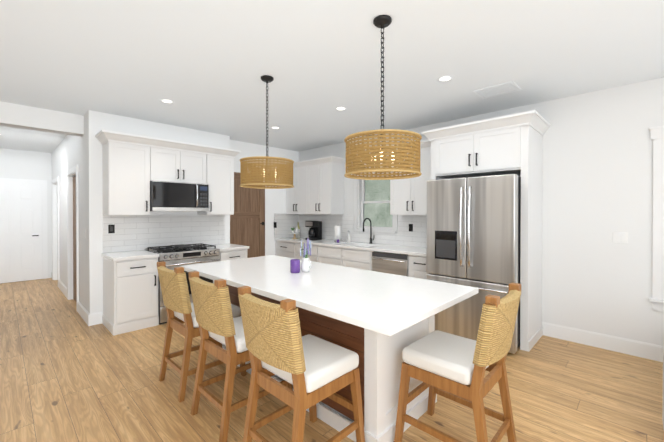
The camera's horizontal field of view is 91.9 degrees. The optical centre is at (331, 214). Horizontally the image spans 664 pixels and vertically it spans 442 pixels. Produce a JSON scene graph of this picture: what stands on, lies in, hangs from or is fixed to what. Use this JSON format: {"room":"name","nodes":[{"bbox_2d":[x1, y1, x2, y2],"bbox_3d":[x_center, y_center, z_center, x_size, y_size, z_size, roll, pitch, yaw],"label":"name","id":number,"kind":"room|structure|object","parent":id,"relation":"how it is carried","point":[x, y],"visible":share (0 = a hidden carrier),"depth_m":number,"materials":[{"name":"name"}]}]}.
{"room":"kitchen","nodes":[
{"label":"kitchen","id":0,"kind":"room"},
{"bbox_2d":[0,278,663,441],"bbox_3d":[-1.738,1.473,2.266,13.400,0.080,8.390,0,1,44],"label":"floor","id":1,"kind":"structure","parent":0,"point":[68,373],"depth_m":2.56,"materials":[{"name":"brown wood"}]},
{"bbox_2d":[95,129,248,335],"bbox_3d":[-2.149,0.199,4.562,0.699,2.438,1.866,0,1,44],"label":"kitchen cabinets","id":2,"kind":"object","parent":1,"relation":"on","point":[143,177],"visible":0.96,"depth_m":4.32,"materials":[{"name":"white paint"}]},
{"bbox_2d":[108,225,114,232],"bbox_3d":[-2.920,0.193,4.251,0.007,0.115,0.070,0,1,44],"label":"outlet","id":3,"kind":"object","parent":2,"relation":"attached to","point":[111,228],"visible":1,"depth_m":4.25,"materials":[{"name":"black plastic"}]},
{"bbox_2d":[157,261,246,401],"bbox_3d":[-1.143,0.918,2.791,0.480,1.024,0.622,0,1,44],"label":"stool","id":4,"kind":"object","parent":1,"relation":"on","point":[179,305],"visible":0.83,"depth_m":2.54,"materials":[{"name":"brown wood"}]},
{"bbox_2d":[189,271,291,441],"bbox_3d":[-0.667,0.921,2.334,0.480,1.024,0.622,0,1,44],"label":"stool","id":5,"kind":"object","parent":1,"relation":"on","point":[217,322],"visible":0.73,"depth_m":2.10,"materials":[{"name":"brown wood"}]},
{"bbox_2d":[238,286,364,441],"bbox_3d":[-0.178,0.924,1.868,0.480,1.024,0.622,0,1,44],"label":"stool","id":6,"kind":"object","parent":1,"relation":"on","point":[313,370],"visible":1,"depth_m":1.72,"materials":[{"name":"brown wood"}]},
{"bbox_2d":[211,279,436,441],"bbox_3d":[-0.235,0.992,2.923,2.148,0.874,0.768,0,1,44],"label":"kitchen island","id":7,"kind":"object","parent":1,"relation":"on","point":[380,357],"depth_m":2.08,"materials":[{"name":"white wood"}]},
{"bbox_2d":[184,255,478,338],"bbox_3d":[-0.238,0.536,2.742,2.486,0.040,1.110,0,1,44],"label":"island countertop","id":8,"kind":"structure","parent":7,"relation":"on","point":[382,303],"depth_m":2.22,"materials":[{"name":"white stone"}]},
{"bbox_2d":[290,259,299,272],"bbox_3d":[-0.327,0.459,2.848,0.088,0.112,0.088,0,1,44],"label":"candle jar","id":9,"kind":"object","parent":8,"relation":"on","point":[294,265],"visible":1,"depth_m":2.81,"materials":[{"name":"purple glass"}]},
{"bbox_2d":[300,238,310,271],"bbox_3d":[-0.222,0.362,2.871,0.117,0.304,0.099,0,1,44],"label":"vase","id":10,"kind":"object","parent":8,"relation":"on","point":[306,264],"visible":1,"depth_m":2.85,"materials":[{"name":"white ceramic"}]},
{"bbox_2d":[274,139,430,278],"bbox_3d":[0.258,0.193,5.486,3.372,2.438,0.668,0,1,44],"label":"kitchen cabinets","id":11,"kind":"object","parent":1,"relation":"on","point":[315,192],"visible":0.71,"depth_m":5.49,"materials":[{"name":"white paint"}]},
{"bbox_2d":[289,226,299,238],"bbox_3d":[-0.749,0.366,6.429,0.236,0.250,0.236,0,1,44],"label":"stand","id":12,"kind":"object","parent":11,"relation":"on","point":[295,232],"visible":1,"depth_m":6.40,"materials":[{"name":"brown wood"}]},
{"bbox_2d":[296,222,299,237],"bbox_3d":[-0.695,0.322,6.600,0.076,0.335,0.076,0,1,44],"label":"wine bottle","id":13,"kind":"object","parent":11,"relation":"on","point":[297,235],"visible":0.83,"depth_m":6.58,"materials":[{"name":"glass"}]},
{"bbox_2d":[305,221,321,239],"bbox_3d":[-0.357,0.307,6.215,0.220,0.370,0.242,0,1,44],"label":"coffee maker","id":14,"kind":"object","parent":11,"relation":"on","point":[315,231],"visible":1,"depth_m":6.16,"materials":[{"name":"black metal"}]},
{"bbox_2d":[334,224,341,241],"bbox_3d":[0.110,0.330,5.793,0.150,0.330,0.150,0,1,44],"label":"paper towel","id":15,"kind":"object","parent":11,"relation":"on","point":[338,231],"visible":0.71,"depth_m":5.74,"materials":[{"name":"white paper"}]},
{"bbox_2d":[347,233,350,241],"bbox_3d":[0.299,0.393,5.686,0.060,0.205,0.070,0,1,44],"label":"soap bottle","id":16,"kind":"object","parent":11,"relation":"on","point":[348,237],"visible":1,"depth_m":5.67,"materials":[{"name":"white plastic"}]},
{"bbox_2d":[394,282,520,441],"bbox_3d":[0.769,0.923,1.943,0.622,1.024,0.480,0,1,44],"label":"stool","id":17,"kind":"object","parent":1,"relation":"on","point":[449,366],"visible":1,"depth_m":1.82,"materials":[{"name":"brown wood"}]},
{"bbox_2d":[426,174,520,353],"bbox_3d":[1.750,0.508,3.803,0.955,1.830,0.940,0,1,44],"label":"fridge","id":18,"kind":"object","parent":1,"relation":"on","point":[473,230],"visible":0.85,"depth_m":3.45,"materials":[{"name":"grey metal"}]},
{"bbox_2d":[421,110,549,351],"bbox_3d":[1.836,0.189,3.904,1.241,2.468,0.745,0,1,44],"label":"surround","id":19,"kind":"object","parent":1,"relation":"on","point":[508,144],"visible":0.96,"depth_m":3.54,"materials":[{"name":"white paint"}]},
{"bbox_2d":[662,355,663,428],"bbox_3d":[2.869,1.004,2.123,0.985,0.860,1.500,0,1,44],"label":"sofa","id":20,"kind":"object","parent":1,"relation":"on","point":[663,394],"visible":1,"depth_m":1.98,"materials":[{"name":"grey fabric"}]},
{"bbox_2d":[0,77,663,345],"bbox_3d":[-1.738,0.058,2.256,13.400,2.750,8.390,0,1,44],"label":"wall","id":21,"kind":"structure","parent":0,"point":[597,171],"depth_m":3.62,"materials":[{"name":"white paint"}]},
{"bbox_2d":[0,182,41,282],"bbox_3d":[-6.550,0.371,6.638,0.085,2.047,0.824,0,1,44],"label":"door","id":22,"kind":"structure","parent":21,"relation":"in","point":[20,231],"depth_m":6.71,"materials":[{"name":"white paint"}]},
{"bbox_2d":[0,178,47,278],"bbox_3d":[-6.577,0.332,6.665,0.018,2.145,1.000,0,1,44],"label":"door frame","id":23,"kind":"structure","parent":21,"relation":"attached to","point":[44,182],"depth_m":6.97,"materials":[{"name":"white paint"}]},
{"bbox_2d":[52,177,59,286],"bbox_3d":[-5.582,0.337,6.592,1.020,2.135,0.168,0,1,44],"label":"door frame","id":24,"kind":"structure","parent":21,"relation":"attached to","point":[55,182],"depth_m":6.84,"materials":[{"name":"white paint"}]},
{"bbox_2d":[57,232,57,279],"bbox_3d":[-5.578,0.383,6.595,0.816,2.023,0.040,0,1,44],"label":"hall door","id":25,"kind":"structure","parent":21,"relation":"in","point":[57,255],"depth_m":6.81,"materials":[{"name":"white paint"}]},
{"bbox_2d":[58,279,66,297],"bbox_3d":[-4.842,1.334,5.780,1.170,0.152,0.016,0,1,44],"label":"baseboard","id":26,"kind":"structure","parent":21,"relation":"attached to","point":[62,287],"depth_m":5.78,"materials":[{"name":"white paint"}]},
{"bbox_2d":[67,165,78,311],"bbox_3d":[-4.001,0.348,5.062,1.020,2.135,0.168,0,1,44],"label":"door frame","id":27,"kind":"structure","parent":21,"relation":"attached to","point":[72,172],"depth_m":5.30,"materials":[{"name":"white paint"}]},
{"bbox_2d":[73,176,75,300],"bbox_3d":[-4.008,0.394,5.054,0.816,2.023,0.070,0,1,44],"label":"hall door","id":28,"kind":"structure","parent":21,"relation":"in","point":[74,237],"depth_m":5.23,"materials":[{"name":"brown wood"}]},
{"bbox_2d":[78,302,90,325],"bbox_3d":[-3.385,1.344,4.370,0.826,0.152,0.016,0,1,44],"label":"baseboard","id":29,"kind":"structure","parent":21,"relation":"attached to","point":[86,316],"depth_m":4.27,"materials":[{"name":"white paint"}]},
{"bbox_2d":[230,172,264,257],"bbox_3d":[-1.588,0.318,5.935,0.096,2.158,0.838,0,1,44],"label":"plank door","id":30,"kind":"structure","parent":21,"relation":"in","point":[247,223],"depth_m":6.00,"materials":[{"name":"brown wood"}]},
{"bbox_2d":[354,173,397,232],"bbox_3d":[0.777,-0.238,5.529,0.900,1.080,0.185,0,1,44],"label":"window","id":31,"kind":"structure","parent":21,"relation":"in","point":[372,200],"depth_m":5.60,"materials":[{"name":"white paint"}]},
{"bbox_2d":[542,322,663,361],"bbox_3d":[4.130,1.358,2.202,4.580,0.152,0.016,0,1,44],"label":"baseboard","id":32,"kind":"structure","parent":21,"relation":"attached to","point":[628,346],"depth_m":3.39,"materials":[{"name":"white paint"}]},
{"bbox_2d":[649,126,663,311],"bbox_3d":[3.594,0.046,2.797,1.190,1.788,0.195,0,1,44],"label":"window","id":33,"kind":"structure","parent":21,"relation":"in","point":[657,138],"depth_m":3.11,"materials":[{"name":"white paint"}]},
{"bbox_2d":[0,0,663,152],"bbox_3d":[-1.738,-1.357,2.247,13.400,0.080,8.390,0,1,44],"label":"ceiling","id":34,"kind":"structure","parent":0,"point":[204,65],"depth_m":2.73,"materials":[{"name":"white paint"}]},
{"bbox_2d":[160,99,174,103],"bbox_3d":[-1.929,-1.324,3.761,0.156,0.004,0.156,0,1,44],"label":"recessed light","id":35,"kind":"object","parent":34,"relation":"in","point":[168,101],"visible":1,"depth_m":3.76,"materials":[{"name":"white paint"}]},
{"bbox_2d":[240,75,293,188],"bbox_3d":[-0.628,-0.794,3.111,0.518,1.055,0.518,0,1,44],"label":"pendant light","id":36,"kind":"object","parent":34,"relation":"hanging from","point":[265,176],"visible":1,"depth_m":2.92,"materials":[{"name":"beige wicker"}]},
{"bbox_2d":[335,107,346,110],"bbox_3d":[0.110,-1.326,4.028,0.156,0.004,0.156,0,1,44],"label":"recessed light","id":37,"kind":"object","parent":34,"relation":"in","point":[341,108],"visible":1,"depth_m":4.02,"materials":[{"name":"white paint"}]},
{"bbox_2d":[344,15,421,179],"bbox_3d":[0.342,-0.787,2.179,0.518,1.055,0.518,0,1,44],"label":"pendant light","id":38,"kind":"object","parent":34,"relation":"hanging from","point":[381,161],"visible":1,"depth_m":1.99,"materials":[{"name":"beige wicker"}]},
{"bbox_2d":[437,75,453,81],"bbox_3d":[1.101,-1.320,3.124,0.156,0.004,0.156,0,1,44],"label":"recessed light","id":39,"kind":"object","parent":34,"relation":"in","point":[445,78],"visible":1,"depth_m":3.12,"materials":[{"name":"white paint"}]},
{"bbox_2d":[473,81,521,98],"bbox_3d":[1.761,-1.320,3.425,0.390,0.008,0.310,0,1,44],"label":"ceiling vent","id":40,"kind":"object","parent":34,"relation":"in","point":[499,89],"visible":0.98,"depth_m":3.41,"materials":[{"name":"grey metal"}]}
]}

